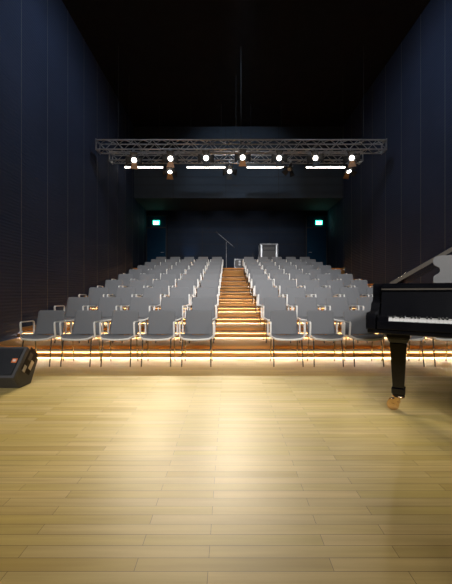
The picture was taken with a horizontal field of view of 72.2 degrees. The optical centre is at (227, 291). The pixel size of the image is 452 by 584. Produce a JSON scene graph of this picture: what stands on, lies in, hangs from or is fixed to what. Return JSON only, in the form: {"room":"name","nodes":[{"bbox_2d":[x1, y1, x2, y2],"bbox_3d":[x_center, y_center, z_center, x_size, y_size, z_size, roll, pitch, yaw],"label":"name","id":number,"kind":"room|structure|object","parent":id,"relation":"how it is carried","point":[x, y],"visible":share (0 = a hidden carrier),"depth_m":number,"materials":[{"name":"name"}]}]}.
{"room":"concert hall stage","nodes":[
{"label":"concert hall stage","id":0,"kind":"room"},
{"bbox_2d":[0,0,146,341],"bbox_3d":[-4.198,-2.979,6.300,0.204,8.450,18.600,0,0,0],"label":"wall","id":1,"kind":"structure","parent":0,"point":[72,222],"depth_m":7.41,"materials":[{"name":"blue wood"}]},
{"bbox_2d":[0,376,451,583],"bbox_3d":[0.450,1.111,0.300,9.100,0.270,6.600,0,0,0],"label":"floor","id":2,"kind":"structure","parent":0,"point":[104,479],"depth_m":1.60,"materials":[{"name":"brown wood"}]},
{"bbox_2d":[0,347,37,387],"bbox_3d":[-2.427,0.778,3.251,0.647,0.396,0.400,0,0,0],"label":"stage monitor","id":3,"kind":"object","parent":2,"relation":"on","point":[17,364],"visible":1,"depth_m":3.18,"materials":[{"name":"paint"}]},
{"bbox_2d":[0,348,23,374],"bbox_3d":[-2.431,0.708,3.157,0.580,0.236,0.198,0,0,0],"label":"grille","id":4,"kind":"object","parent":3,"relation":"attached to","point":[10,358],"depth_m":3.16,"materials":[{"name":"black metal"}]},
{"bbox_2d":[366,247,451,409],"bbox_3d":[2.274,0.062,2.837,1.516,1.828,2.255,0,0,33],"label":"grand piano","id":5,"kind":"object","parent":2,"relation":"on","point":[400,310],"visible":1,"depth_m":2.38,"materials":[{"name":"black paint"}]},
{"bbox_2d":[147,211,326,267],"bbox_3d":[0.450,-2.979,15.700,9.500,8.450,0.200,0,0,0],"label":"wall","id":6,"kind":"structure","parent":0,"point":[190,233],"depth_m":15.60,"materials":[{"name":"blue paint"}]},
{"bbox_2d":[146,215,166,261],"bbox_3d":[-3.590,-2.444,15.544,1.000,2.820,0.111,0,0,0],"label":"door","id":7,"kind":"structure","parent":6,"relation":"in","point":[156,235],"depth_m":15.55,"materials":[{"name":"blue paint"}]},
{"bbox_2d":[306,215,326,264],"bbox_3d":[4.440,-2.444,15.544,1.040,2.820,0.111,0,0,0],"label":"door","id":8,"kind":"structure","parent":6,"relation":"in","point":[316,235],"depth_m":15.55,"materials":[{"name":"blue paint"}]},
{"bbox_2d":[33,357,451,375],"bbox_3d":[0.450,1.171,9.800,9.100,0.150,12.400,0,0,0],"label":"floor","id":9,"kind":"structure","parent":0,"point":[118,366],"depth_m":4.50,"materials":[{"name":"brown wood"}]},
{"bbox_2d":[19,310,66,366],"bbox_3d":[-2.825,0.696,4.767,0.530,0.803,0.482,0,0,0],"label":"chair","id":10,"kind":"object","parent":9,"relation":"on","point":[48,321],"visible":0.88,"depth_m":4.91,"materials":[{"name":"white plastic"}]},
{"bbox_2d":[59,310,103,366],"bbox_3d":[-2.235,0.696,4.767,0.530,0.803,0.482,0,0,0],"label":"chair","id":11,"kind":"object","parent":9,"relation":"on","point":[85,321],"visible":0.94,"depth_m":4.91,"materials":[{"name":"white plastic"}]},
{"bbox_2d":[99,310,139,366],"bbox_3d":[-1.645,0.696,4.767,0.530,0.803,0.482,0,0,0],"label":"chair","id":12,"kind":"object","parent":9,"relation":"on","point":[122,321],"visible":0.97,"depth_m":4.91,"materials":[{"name":"white plastic"}]},
{"bbox_2d":[139,310,177,366],"bbox_3d":[-1.055,0.696,4.767,0.530,0.803,0.482,0,0,0],"label":"chair","id":13,"kind":"object","parent":9,"relation":"on","point":[159,321],"visible":1,"depth_m":4.91,"materials":[{"name":"white plastic"}]},
{"bbox_2d":[179,310,214,366],"bbox_3d":[-0.465,0.696,4.767,0.530,0.803,0.482,0,0,0],"label":"chair","id":14,"kind":"object","parent":9,"relation":"on","point":[196,321],"visible":1,"depth_m":4.91,"materials":[{"name":"grey fabric"}]},
{"bbox_2d":[18,323,378,336],"bbox_3d":[0.450,0.899,6.593,9.100,0.398,1.105,0,0,0],"label":"tier","id":15,"kind":"object","parent":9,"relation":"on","point":[221,329],"visible":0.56,"depth_m":6.10,"materials":[{"name":"brown wood"}]},
{"bbox_2d":[78,287,109,307],"bbox_3d":[-2.825,0.300,6.577,0.530,0.803,0.482,0,0,0],"label":"chair","id":16,"kind":"object","parent":15,"relation":"on","point":[95,293],"visible":0.41,"depth_m":6.77,"materials":[{"name":"grey fabric"}]},
{"bbox_2d":[107,287,135,306],"bbox_3d":[-2.235,0.300,6.577,0.530,0.803,0.482,0,0,0],"label":"chair","id":17,"kind":"object","parent":15,"relation":"on","point":[125,293],"visible":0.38,"depth_m":6.77,"materials":[{"name":"grey fabric"}]},
{"bbox_2d":[136,287,163,323],"bbox_3d":[-1.645,0.300,6.577,0.530,0.803,0.482,0,0,0],"label":"chair","id":18,"kind":"object","parent":15,"relation":"on","point":[155,293],"visible":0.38,"depth_m":6.77,"materials":[{"name":"white plastic"}]},
{"bbox_2d":[164,287,191,309],"bbox_3d":[-1.055,0.300,6.577,0.530,0.803,0.482,0,0,0],"label":"chair","id":19,"kind":"object","parent":15,"relation":"on","point":[183,292],"visible":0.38,"depth_m":6.77,"materials":[{"name":"fabric"}]},
{"bbox_2d":[64,311,338,322],"bbox_3d":[0.450,0.701,7.497,9.100,0.398,1.105,0,0,0],"label":"tier","id":20,"kind":"object","parent":15,"relation":"on","point":[222,316],"visible":0.1,"depth_m":7.01,"materials":[{"name":"brown wood"}]},
{"bbox_2d":[97,280,123,296],"bbox_3d":[-2.825,0.102,7.482,0.530,0.803,0.482,0,0,0],"label":"chair","id":21,"kind":"object","parent":20,"relation":"on","point":[112,285],"visible":0.36,"depth_m":7.68,"materials":[{"name":"fabric"}]},
{"bbox_2d":[122,280,146,309],"bbox_3d":[-2.235,0.102,7.482,0.530,0.803,0.482,0,0,0],"label":"chair","id":22,"kind":"object","parent":20,"relation":"on","point":[139,285],"visible":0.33,"depth_m":7.67,"materials":[{"name":"fabric"}]},
{"bbox_2d":[147,280,171,309],"bbox_3d":[-1.645,0.102,7.482,0.530,0.803,0.482,0,0,0],"label":"chair","id":23,"kind":"object","parent":20,"relation":"on","point":[165,284],"visible":0.41,"depth_m":7.67,"materials":[{"name":"fabric"}]},
{"bbox_2d":[172,280,195,296],"bbox_3d":[-1.055,0.102,7.482,0.530,0.803,0.482,0,0,0],"label":"chair","id":24,"kind":"object","parent":20,"relation":"on","point":[180,283],"visible":0.3,"depth_m":7.68,"materials":[{"name":"fabric"}]},
{"bbox_2d":[197,280,219,312],"bbox_3d":[-0.465,0.102,7.482,0.530,0.803,0.482,0,0,0],"label":"chair","id":25,"kind":"object","parent":20,"relation":"on","point":[204,283],"visible":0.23,"depth_m":7.68,"materials":[{"name":"fabric"}]},
{"bbox_2d":[92,303,354,310],"bbox_3d":[0.450,0.503,8.402,9.100,0.398,1.105,0,0,0],"label":"tier","id":26,"kind":"object","parent":20,"relation":"on","point":[222,306],"visible":0.11,"depth_m":7.91,"materials":[{"name":"brown wood"}]},
{"bbox_2d":[111,274,133,286],"bbox_3d":[-2.825,-0.096,8.387,0.530,0.803,0.482,0,0,0],"label":"chair","id":27,"kind":"object","parent":26,"relation":"on","point":[125,278],"visible":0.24,"depth_m":8.58,"materials":[{"name":"fabric"}]},
{"bbox_2d":[134,274,155,286],"bbox_3d":[-2.235,-0.096,8.387,0.530,0.803,0.482,0,0,0],"label":"chair","id":28,"kind":"object","parent":26,"relation":"on","point":[149,278],"visible":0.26,"depth_m":8.58,"materials":[{"name":"fabric"}]},
{"bbox_2d":[156,274,177,287],"bbox_3d":[-1.645,-0.096,8.387,0.530,0.803,0.482,0,0,0],"label":"chair","id":29,"kind":"object","parent":26,"relation":"on","point":[172,277],"visible":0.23,"depth_m":8.58,"materials":[{"name":"fabric"}]},
{"bbox_2d":[84,295,285,302],"bbox_3d":[0.450,0.305,9.307,9.100,0.398,1.105,0,0,0],"label":"tier","id":30,"kind":"object","parent":26,"relation":"on","point":[222,298],"visible":0.19,"depth_m":8.81,"materials":[{"name":"brown wood"}]},
{"bbox_2d":[123,269,142,279],"bbox_3d":[-2.825,-0.294,9.292,0.530,0.803,0.482,0,0,0],"label":"chair","id":31,"kind":"object","parent":30,"relation":"on","point":[136,272],"visible":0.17,"depth_m":9.49,"materials":[{"name":"fabric"}]},
{"bbox_2d":[143,269,161,279],"bbox_3d":[-2.235,-0.294,9.292,0.530,0.803,0.482,0,0,0],"label":"chair","id":32,"kind":"object","parent":30,"relation":"on","point":[157,272],"visible":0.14,"depth_m":9.49,"materials":[{"name":"fabric"}]},
{"bbox_2d":[163,269,182,282],"bbox_3d":[-1.645,-0.294,9.292,0.530,0.803,0.482,0,0,0],"label":"chair","id":33,"kind":"object","parent":30,"relation":"on","point":[177,272],"visible":0.28,"depth_m":9.49,"materials":[{"name":"fabric"}]},
{"bbox_2d":[183,269,201,286],"bbox_3d":[-1.055,-0.294,9.292,0.530,0.803,0.482,0,0,0],"label":"chair","id":34,"kind":"object","parent":30,"relation":"on","point":[189,271],"visible":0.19,"depth_m":9.49,"materials":[{"name":"fabric"}]},
{"bbox_2d":[203,269,220,278],"bbox_3d":[-0.465,-0.294,9.292,0.530,0.803,0.482,0,0,0],"label":"chair","id":35,"kind":"object","parent":30,"relation":"on","point":[208,271],"visible":0.22,"depth_m":9.49,"materials":[{"name":"fabric"}]},
{"bbox_2d":[196,289,278,294],"bbox_3d":[0.450,0.107,10.213,9.100,0.398,1.105,0,0,0],"label":"tier","id":36,"kind":"object","parent":30,"relation":"on","point":[222,291],"visible":0.16,"depth_m":9.72,"materials":[{"name":"brown wood"}]},
{"bbox_2d":[137,265,149,273],"bbox_3d":[-2.825,-0.492,10.197,0.530,0.803,0.482,0,0,0],"label":"chair","id":37,"kind":"object","parent":36,"relation":"on","point":[145,268],"visible":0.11,"depth_m":10.40,"materials":[{"name":"fabric"}]},
{"bbox_2d":[155,265,167,273],"bbox_3d":[-2.235,-0.492,10.197,0.530,0.803,0.482,0,0,0],"label":"chair","id":38,"kind":"object","parent":36,"relation":"on","point":[164,268],"visible":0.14,"depth_m":10.40,"materials":[{"name":"fabric"}]},
{"bbox_2d":[173,265,186,277],"bbox_3d":[-1.645,-0.492,10.197,0.530,0.803,0.482,0,0,0],"label":"chair","id":39,"kind":"object","parent":36,"relation":"on","point":[182,267],"visible":0.2,"depth_m":10.40,"materials":[{"name":"fabric"}]},
{"bbox_2d":[190,265,203,279],"bbox_3d":[-1.055,-0.492,10.197,0.530,0.803,0.482,0,0,0],"label":"chair","id":40,"kind":"object","parent":36,"relation":"on","point":[200,267],"visible":0.27,"depth_m":10.40,"materials":[{"name":"fabric"}]},
{"bbox_2d":[205,265,221,288],"bbox_3d":[-0.465,-0.492,10.197,0.530,0.803,0.482,0,0,0],"label":"chair","id":41,"kind":"object","parent":36,"relation":"on","point":[209,266],"visible":0.2,"depth_m":10.40,"materials":[{"name":"fabric"}]},
{"bbox_2d":[247,265,263,284],"bbox_3d":[0.885,-0.492,10.197,0.530,0.803,0.482,0,0,0],"label":"chair","id":42,"kind":"object","parent":36,"relation":"on","point":[250,267],"visible":0.25,"depth_m":10.40,"materials":[{"name":"fabric"}]},
{"bbox_2d":[264,265,277,274],"bbox_3d":[1.475,-0.492,10.197,0.530,0.803,0.482,0,0,0],"label":"chair","id":43,"kind":"object","parent":36,"relation":"on","point":[268,267],"visible":0.21,"depth_m":10.40,"materials":[{"name":"fabric"}]},
{"bbox_2d":[176,284,372,288],"bbox_3d":[0.450,-0.091,11.117,9.100,0.398,1.105,0,0,0],"label":"tier","id":44,"kind":"object","parent":36,"relation":"on","point":[223,286],"visible":0.16,"depth_m":10.62,"materials":[{"name":"brown wood"}]},
{"bbox_2d":[177,262,189,273],"bbox_3d":[-1.645,-0.690,11.102,0.530,0.803,0.482,0,0,0],"label":"chair","id":45,"kind":"object","parent":44,"relation":"on","point":[186,264],"visible":0.19,"depth_m":11.30,"materials":[{"name":"fabric"}]},
{"bbox_2d":[245,262,260,283],"bbox_3d":[0.885,-0.690,11.102,0.530,0.803,0.482,0,0,0],"label":"chair","id":46,"kind":"object","parent":44,"relation":"on","point":[247,263],"visible":0.27,"depth_m":11.30,"materials":[{"name":"fabric"}]},
{"bbox_2d":[176,279,361,283],"bbox_3d":[0.450,-0.289,12.023,9.100,0.398,1.105,0,0,0],"label":"tier","id":47,"kind":"object","parent":44,"relation":"on","point":[223,281],"visible":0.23,"depth_m":11.53,"materials":[{"name":"brown wood"}]},
{"bbox_2d":[181,275,247,278],"bbox_3d":[0.450,-0.487,12.928,9.100,0.398,1.105,0,0,0],"label":"tier","id":48,"kind":"object","parent":47,"relation":"on","point":[223,276],"visible":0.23,"depth_m":12.43,"materials":[{"name":"brown wood"}]},
{"bbox_2d":[133,268,344,274],"bbox_3d":[0.450,-0.760,14.440,9.100,0.548,2.320,0,0,0],"label":"tier","id":49,"kind":"object","parent":48,"relation":"on","point":[225,271],"visible":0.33,"depth_m":13.28,"materials":[{"name":"brown wood"}]},
{"bbox_2d":[234,259,243,267],"bbox_3d":[0.532,-1.252,13.915,0.504,0.436,0.370,0,0,0],"label":"case","id":50,"kind":"object","parent":49,"relation":"on","point":[238,263],"visible":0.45,"depth_m":13.75,"materials":[{"name":"black paint"}]},
{"bbox_2d":[259,244,277,261],"bbox_3d":[1.865,-1.617,14.396,0.835,1.163,0.608,0,0,0],"label":"equipment rack","id":51,"kind":"object","parent":49,"relation":"on","point":[265,250],"visible":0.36,"depth_m":14.10,"materials":[{"name":"metal"}]},
{"bbox_2d":[283,265,295,274],"bbox_3d":[2.065,-0.492,10.197,0.530,0.803,0.482,0,0,0],"label":"chair","id":52,"kind":"object","parent":36,"relation":"on","point":[286,268],"visible":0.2,"depth_m":10.40,"materials":[{"name":"fabric"}]},
{"bbox_2d":[301,265,313,273],"bbox_3d":[2.655,-0.492,10.197,0.530,0.803,0.482,0,0,0],"label":"chair","id":53,"kind":"object","parent":36,"relation":"on","point":[304,268],"visible":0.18,"depth_m":10.40,"materials":[{"name":"fabric"}]},
{"bbox_2d":[318,265,330,273],"bbox_3d":[3.245,-0.492,10.197,0.530,0.803,0.482,0,0,0],"label":"chair","id":54,"kind":"object","parent":36,"relation":"on","point":[324,268],"visible":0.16,"depth_m":10.40,"materials":[{"name":"fabric"}]},
{"bbox_2d":[248,269,266,289],"bbox_3d":[0.885,-0.294,9.292,0.530,0.803,0.482,0,0,0],"label":"chair","id":55,"kind":"object","parent":30,"relation":"on","point":[252,271],"visible":0.38,"depth_m":9.49,"materials":[{"name":"fabric"}]},
{"bbox_2d":[268,269,286,282],"bbox_3d":[1.475,-0.294,9.292,0.530,0.803,0.482,0,0,0],"label":"chair","id":56,"kind":"object","parent":30,"relation":"on","point":[272,272],"visible":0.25,"depth_m":9.49,"materials":[{"name":"fabric"}]},
{"bbox_2d":[289,269,306,279],"bbox_3d":[2.065,-0.294,9.292,0.530,0.803,0.482,0,0,0],"label":"chair","id":57,"kind":"object","parent":30,"relation":"on","point":[292,272],"visible":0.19,"depth_m":9.49,"materials":[{"name":"fabric"}]},
{"bbox_2d":[308,269,326,279],"bbox_3d":[2.655,-0.294,9.292,0.530,0.803,0.482,0,0,0],"label":"chair","id":58,"kind":"object","parent":30,"relation":"on","point":[313,272],"visible":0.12,"depth_m":9.49,"materials":[{"name":"fabric"}]},
{"bbox_2d":[327,269,346,279],"bbox_3d":[3.245,-0.294,9.292,0.530,0.803,0.482,0,0,0],"label":"chair","id":59,"kind":"object","parent":30,"relation":"on","point":[334,272],"visible":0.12,"depth_m":9.49,"materials":[{"name":"fabric"}]},
{"bbox_2d":[178,274,198,288],"bbox_3d":[-1.055,-0.096,8.387,0.530,0.803,0.482,0,0,0],"label":"chair","id":60,"kind":"object","parent":26,"relation":"on","point":[194,277],"visible":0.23,"depth_m":8.58,"materials":[{"name":"fabric"}]},
{"bbox_2d":[200,274,220,287],"bbox_3d":[-0.465,-0.096,8.387,0.530,0.803,0.482,0,0,0],"label":"chair","id":61,"kind":"object","parent":26,"relation":"on","point":[206,276],"visible":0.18,"depth_m":8.59,"materials":[{"name":"fabric"}]},
{"bbox_2d":[251,274,270,303],"bbox_3d":[0.885,-0.096,8.387,0.530,0.803,0.482,0,0,0],"label":"chair","id":62,"kind":"object","parent":26,"relation":"on","point":[255,277],"visible":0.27,"depth_m":8.58,"materials":[{"name":"fabric"}]},
{"bbox_2d":[272,274,293,288],"bbox_3d":[1.475,-0.096,8.387,0.530,0.803,0.482,0,0,0],"label":"chair","id":63,"kind":"object","parent":26,"relation":"on","point":[277,277],"visible":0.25,"depth_m":8.58,"materials":[{"name":"fabric"}]},
{"bbox_2d":[294,274,315,286],"bbox_3d":[2.065,-0.096,8.387,0.530,0.803,0.482,0,0,0],"label":"chair","id":64,"kind":"object","parent":26,"relation":"on","point":[299,278],"visible":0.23,"depth_m":8.58,"materials":[{"name":"fabric"}]},
{"bbox_2d":[316,274,337,286],"bbox_3d":[2.655,-0.096,8.387,0.530,0.803,0.482,0,0,0],"label":"chair","id":65,"kind":"object","parent":26,"relation":"on","point":[323,278],"visible":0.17,"depth_m":8.58,"materials":[{"name":"fabric"}]},
{"bbox_2d":[337,274,359,286],"bbox_3d":[3.245,-0.096,8.387,0.530,0.803,0.482,0,0,0],"label":"chair","id":66,"kind":"object","parent":26,"relation":"on","point":[346,278],"visible":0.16,"depth_m":8.58,"materials":[{"name":"fabric"}]},
{"bbox_2d":[253,280,276,312],"bbox_3d":[0.885,0.102,7.482,0.530,0.803,0.482,0,0,0],"label":"chair","id":67,"kind":"object","parent":20,"relation":"on","point":[258,283],"visible":0.39,"depth_m":7.67,"materials":[{"name":"fabric"}]},
{"bbox_2d":[277,280,301,296],"bbox_3d":[1.475,0.102,7.482,0.530,0.803,0.482,0,0,0],"label":"chair","id":68,"kind":"object","parent":20,"relation":"on","point":[283,284],"visible":0.36,"depth_m":7.68,"materials":[{"name":"fabric"}]},
{"bbox_2d":[302,280,326,296],"bbox_3d":[2.065,0.102,7.482,0.530,0.803,0.482,0,0,0],"label":"chair","id":69,"kind":"object","parent":20,"relation":"on","point":[308,285],"visible":0.36,"depth_m":7.68,"materials":[{"name":"fabric"}]},
{"bbox_2d":[325,280,351,309],"bbox_3d":[2.655,0.102,7.482,0.530,0.803,0.482,0,0,0],"label":"chair","id":70,"kind":"object","parent":20,"relation":"on","point":[335,285],"visible":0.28,"depth_m":7.67,"materials":[{"name":"fabric"}]},
{"bbox_2d":[349,280,372,296],"bbox_3d":[3.245,0.102,7.482,0.530,0.803,0.482,0,0,0],"label":"chair","id":71,"kind":"object","parent":20,"relation":"on","point":[362,285],"visible":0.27,"depth_m":7.68,"materials":[{"name":"fabric"}]},
{"bbox_2d":[193,287,218,325],"bbox_3d":[-0.465,0.300,6.577,0.530,0.803,0.482,0,0,0],"label":"chair","id":72,"kind":"object","parent":15,"relation":"on","point":[201,291],"visible":0.37,"depth_m":6.77,"materials":[{"name":"white plastic"}]},
{"bbox_2d":[257,287,283,325],"bbox_3d":[0.885,0.300,6.577,0.530,0.803,0.482,0,0,0],"label":"chair","id":73,"kind":"object","parent":15,"relation":"on","point":[263,291],"visible":0.49,"depth_m":6.76,"materials":[{"name":"white plastic"}]},
{"bbox_2d":[284,287,311,309],"bbox_3d":[1.475,0.300,6.577,0.530,0.803,0.482,0,0,0],"label":"chair","id":74,"kind":"object","parent":15,"relation":"on","point":[291,292],"visible":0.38,"depth_m":6.76,"materials":[{"name":"white plastic"}]},
{"bbox_2d":[312,287,340,325],"bbox_3d":[2.065,0.300,6.577,0.530,0.803,0.482,0,0,0],"label":"chair","id":75,"kind":"object","parent":15,"relation":"on","point":[321,293],"visible":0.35,"depth_m":6.76,"materials":[{"name":"white plastic"}]},
{"bbox_2d":[338,287,368,323],"bbox_3d":[2.655,0.300,6.577,0.530,0.803,0.482,0,0,0],"label":"chair","id":76,"kind":"object","parent":15,"relation":"on","point":[352,293],"visible":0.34,"depth_m":6.76,"materials":[{"name":"white plastic"}]},
{"bbox_2d":[365,287,372,296],"bbox_3d":[3.245,0.300,6.577,0.530,0.803,0.482,0,0,0],"label":"chair","id":77,"kind":"object","parent":15,"relation":"on","point":[369,289],"visible":0.08,"depth_m":6.77,"materials":[{"name":"fabric"}]},
{"bbox_2d":[0,337,451,356],"bbox_3d":[0.450,0.997,5.688,9.100,0.198,1.105,0,0,0],"label":"tier","id":78,"kind":"object","parent":9,"relation":"on","point":[222,346],"visible":0.65,"depth_m":5.20,"materials":[{"name":"brown wood"}]},
{"bbox_2d":[54,297,91,342],"bbox_3d":[-2.825,0.498,5.672,0.530,0.803,0.482,0,0,0],"label":"chair","id":79,"kind":"object","parent":78,"relation":"on","point":[74,304],"visible":0.43,"depth_m":5.85,"materials":[{"name":"white plastic"}]},
{"bbox_2d":[87,297,122,342],"bbox_3d":[-2.235,0.498,5.672,0.530,0.803,0.482,0,0,0],"label":"chair","id":80,"kind":"object","parent":78,"relation":"on","point":[106,305],"visible":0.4,"depth_m":5.86,"materials":[{"name":"white plastic"}]},
{"bbox_2d":[120,297,153,342],"bbox_3d":[-1.645,0.498,5.672,0.530,0.803,0.482,0,0,0],"label":"chair","id":81,"kind":"object","parent":78,"relation":"on","point":[143,305],"visible":0.46,"depth_m":5.85,"materials":[{"name":"white plastic"}]},
{"bbox_2d":[154,297,185,342],"bbox_3d":[-1.055,0.498,5.672,0.530,0.803,0.482,0,0,0],"label":"chair","id":82,"kind":"object","parent":78,"relation":"on","point":[176,304],"visible":0.49,"depth_m":5.85,"materials":[{"name":"white plastic"}]},
{"bbox_2d":[187,297,216,342],"bbox_3d":[-0.465,0.498,5.672,0.530,0.803,0.482,0,0,0],"label":"chair","id":83,"kind":"object","parent":78,"relation":"on","point":[198,303],"visible":0.48,"depth_m":5.86,"materials":[{"name":"white plastic"}]},
{"bbox_2d":[261,297,292,342],"bbox_3d":[0.885,0.498,5.672,0.530,0.803,0.482,0,0,0],"label":"chair","id":84,"kind":"object","parent":78,"relation":"on","point":[270,303],"visible":0.5,"depth_m":5.85,"materials":[{"name":"white plastic"}]},
{"bbox_2d":[293,297,325,342],"bbox_3d":[1.475,0.498,5.672,0.530,0.803,0.482,0,0,0],"label":"chair","id":85,"kind":"object","parent":78,"relation":"on","point":[302,305],"visible":0.48,"depth_m":5.85,"materials":[{"name":"white plastic"}]},
{"bbox_2d":[324,297,358,342],"bbox_3d":[2.065,0.498,5.672,0.530,0.803,0.482,0,0,0],"label":"chair","id":86,"kind":"object","parent":78,"relation":"on","point":[338,305],"visible":0.44,"depth_m":5.85,"materials":[{"name":"white plastic"}]},
{"bbox_2d":[355,297,372,342],"bbox_3d":[2.655,0.498,5.672,0.530,0.803,0.482,0,0,0],"label":"chair","id":87,"kind":"object","parent":78,"relation":"on","point":[364,303],"visible":0.12,"depth_m":5.87,"materials":[{"name":"white plastic"}]},
{"bbox_2d":[267,310,305,366],"bbox_3d":[0.885,0.696,4.767,0.530,0.803,0.482,0,0,0],"label":"chair","id":88,"kind":"object","parent":9,"relation":"on","point":[281,321],"visible":1,"depth_m":4.91,"materials":[{"name":"white plastic"}]},
{"bbox_2d":[305,310,344,366],"bbox_3d":[1.475,0.696,4.767,0.530,0.803,0.482,0,0,0],"label":"chair","id":89,"kind":"object","parent":9,"relation":"on","point":[318,321],"visible":1,"depth_m":4.91,"materials":[{"name":"white plastic"}]},
{"bbox_2d":[341,310,384,366],"bbox_3d":[2.065,0.696,4.767,0.530,0.803,0.482,0,0,0],"label":"chair","id":90,"kind":"object","parent":9,"relation":"on","point":[355,320],"visible":0.89,"depth_m":4.91,"materials":[{"name":"white plastic"}]},
{"bbox_2d":[381,334,424,366],"bbox_3d":[2.655,0.696,4.767,0.530,0.803,0.482,0,0,0],"label":"chair","id":91,"kind":"object","parent":9,"relation":"on","point":[413,338],"visible":0.12,"depth_m":4.56,"materials":[{"name":"white plastic"}]},
{"bbox_2d":[418,336,451,366],"bbox_3d":[3.245,0.696,4.767,0.530,0.803,0.482,0,0,0],"label":"chair","id":92,"kind":"object","parent":9,"relation":"on","point":[432,338],"visible":0.19,"depth_m":4.57,"materials":[{"name":"white plastic"}]},
{"bbox_2d":[62,0,429,126],"bbox_3d":[0.450,-7.304,6.300,9.500,0.200,19.000,0,0,0],"label":"ceiling","id":93,"kind":"structure","parent":0,"point":[183,63],"depth_m":9.32,"materials":[{"name":"black paint"}]},
{"bbox_2d":[124,164,163,168],"bbox_3d":[-3.224,-5.978,11.908,1.519,2.452,0.085,0,0,0],"label":"strip light","id":94,"kind":"object","parent":93,"relation":"hanging from","point":[125,165],"visible":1,"depth_m":11.87,"materials":[{"name":"white plastic"}]},
{"bbox_2d":[186,164,225,168],"bbox_3d":[-0.845,-5.978,11.908,1.519,2.452,0.085,0,0,0],"label":"strip light","id":95,"kind":"object","parent":93,"relation":"hanging from","point":[187,165],"visible":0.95,"depth_m":11.87,"materials":[{"name":"white plastic"}]},
{"bbox_2d":[109,151,363,164],"bbox_3d":[0.266,-5.752,10.300,8.330,2.905,0.330,0,0,0],"label":"lighting truss","id":96,"kind":"object","parent":93,"relation":"hanging from","point":[113,155],"visible":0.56,"depth_m":10.21,"materials":[{"name":"metal"}]},
{"bbox_2d":[163,161,176,179],"bbox_3d":[-1.896,-4.025,10.121,0.458,0.564,0.404,0,0,-10],"label":"spotlight","id":97,"kind":"object","parent":96,"relation":"hanging from","point":[169,170],"visible":0.8,"depth_m":10.17,"materials":[{"name":"black paint"}]},
{"bbox_2d":[223,160,236,179],"bbox_3d":[0.057,-4.015,10.148,0.466,0.585,0.434,0,0,0],"label":"spotlight","id":98,"kind":"object","parent":96,"relation":"hanging from","point":[229,170],"visible":1,"depth_m":10.14,"materials":[{"name":"black paint"}]},
{"bbox_2d":[281,160,294,176],"bbox_3d":[1.969,-4.064,10.143,0.406,0.486,0.458,0,0,-30],"label":"spotlight","id":99,"kind":"object","parent":96,"relation":"hanging from","point":[289,167],"visible":1,"depth_m":10.17,"materials":[{"name":"black paint"}]},
{"bbox_2d":[343,160,356,178],"bbox_3d":[3.985,-4.036,10.126,0.458,0.542,0.412,0,0,-20],"label":"spotlight","id":100,"kind":"object","parent":96,"relation":"hanging from","point":[348,170],"visible":0.92,"depth_m":10.18,"materials":[{"name":"black paint"}]},
{"bbox_2d":[134,127,342,210],"bbox_3d":[0.450,-5.649,14.547,9.100,3.110,2.106,0,0,0],"label":"wall","id":101,"kind":"structure","parent":93,"relation":"hanging from","point":[193,189],"depth_m":13.50,"materials":[{"name":"black"}]},
{"bbox_2d":[95,46,386,154],"bbox_3d":[0.382,-5.652,9.100,8.420,3.105,0.330,0,0,0],"label":"lighting truss","id":102,"kind":"object","parent":93,"relation":"hanging from","point":[363,140],"visible":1,"depth_m":8.96,"materials":[{"name":"metal"}]},
{"bbox_2d":[125,149,141,168],"bbox_3d":[-2.716,-3.840,8.903,0.442,0.534,0.435,0,0,37],"label":"spotlight","id":103,"kind":"object","parent":102,"relation":"hanging from","point":[133,154],"visible":1,"depth_m":8.94,"materials":[{"name":"black paint"}]},
{"bbox_2d":[162,149,177,167],"bbox_3d":[-1.653,-3.860,8.972,0.470,0.493,0.440,0,0,0],"label":"spotlight","id":104,"kind":"object","parent":102,"relation":"hanging from","point":[170,152],"visible":1,"depth_m":8.93,"materials":[{"name":"black paint"}]},
{"bbox_2d":[198,149,213,166],"bbox_3d":[-0.631,-3.869,8.969,0.462,0.476,0.434,0,0,0],"label":"spotlight","id":105,"kind":"object","parent":102,"relation":"hanging from","point":[205,157],"visible":1,"depth_m":8.94,"materials":[{"name":"black paint"}]},
{"bbox_2d":[235,149,250,165],"bbox_3d":[0.423,-3.875,8.983,0.458,0.465,0.424,0,0,0],"label":"spotlight","id":106,"kind":"object","parent":102,"relation":"hanging from","point":[241,156],"visible":1,"depth_m":8.93,"materials":[{"name":"black paint"}]},
{"bbox_2d":[271,149,287,166],"bbox_3d":[1.474,-3.868,8.971,0.465,0.477,0.436,0,0,0],"label":"spotlight","id":107,"kind":"object","parent":102,"relation":"hanging from","point":[279,152],"visible":1,"depth_m":8.93,"materials":[{"name":"black paint"}]},
{"bbox_2d":[307,149,323,167],"bbox_3d":[2.523,-3.869,8.903,0.443,0.476,0.434,0,0,-28],"label":"spotlight","id":108,"kind":"object","parent":102,"relation":"hanging from","point":[315,157],"visible":1,"depth_m":8.95,"materials":[{"name":"black paint"}]},
{"bbox_2d":[343,149,359,167],"bbox_3d":[3.541,-3.870,8.914,0.434,0.474,0.440,0,0,-13],"label":"spotlight","id":109,"kind":"object","parent":102,"relation":"hanging from","point":[352,156],"visible":1,"depth_m":8.96,"materials":[{"name":"black paint"}]},
{"bbox_2d":[246,164,285,168],"bbox_3d":[1.459,-5.978,11.908,1.519,2.452,0.085,0,0,0],"label":"strip light","id":110,"kind":"object","parent":93,"relation":"hanging from","point":[247,165],"visible":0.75,"depth_m":11.87,"materials":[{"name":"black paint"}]},
{"bbox_2d":[305,164,345,168],"bbox_3d":[3.743,-5.978,11.908,1.557,2.452,0.085,0,0,0],"label":"strip light","id":111,"kind":"object","parent":93,"relation":"hanging from","point":[306,165],"visible":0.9,"depth_m":11.88,"materials":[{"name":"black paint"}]},
{"bbox_2d":[327,0,451,283],"bbox_3d":[5.098,-2.979,6.300,0.204,8.450,18.600,0,0,0],"label":"wall","id":112,"kind":"structure","parent":0,"point":[394,215],"depth_m":8.73,"materials":[{"name":"blue wood"}]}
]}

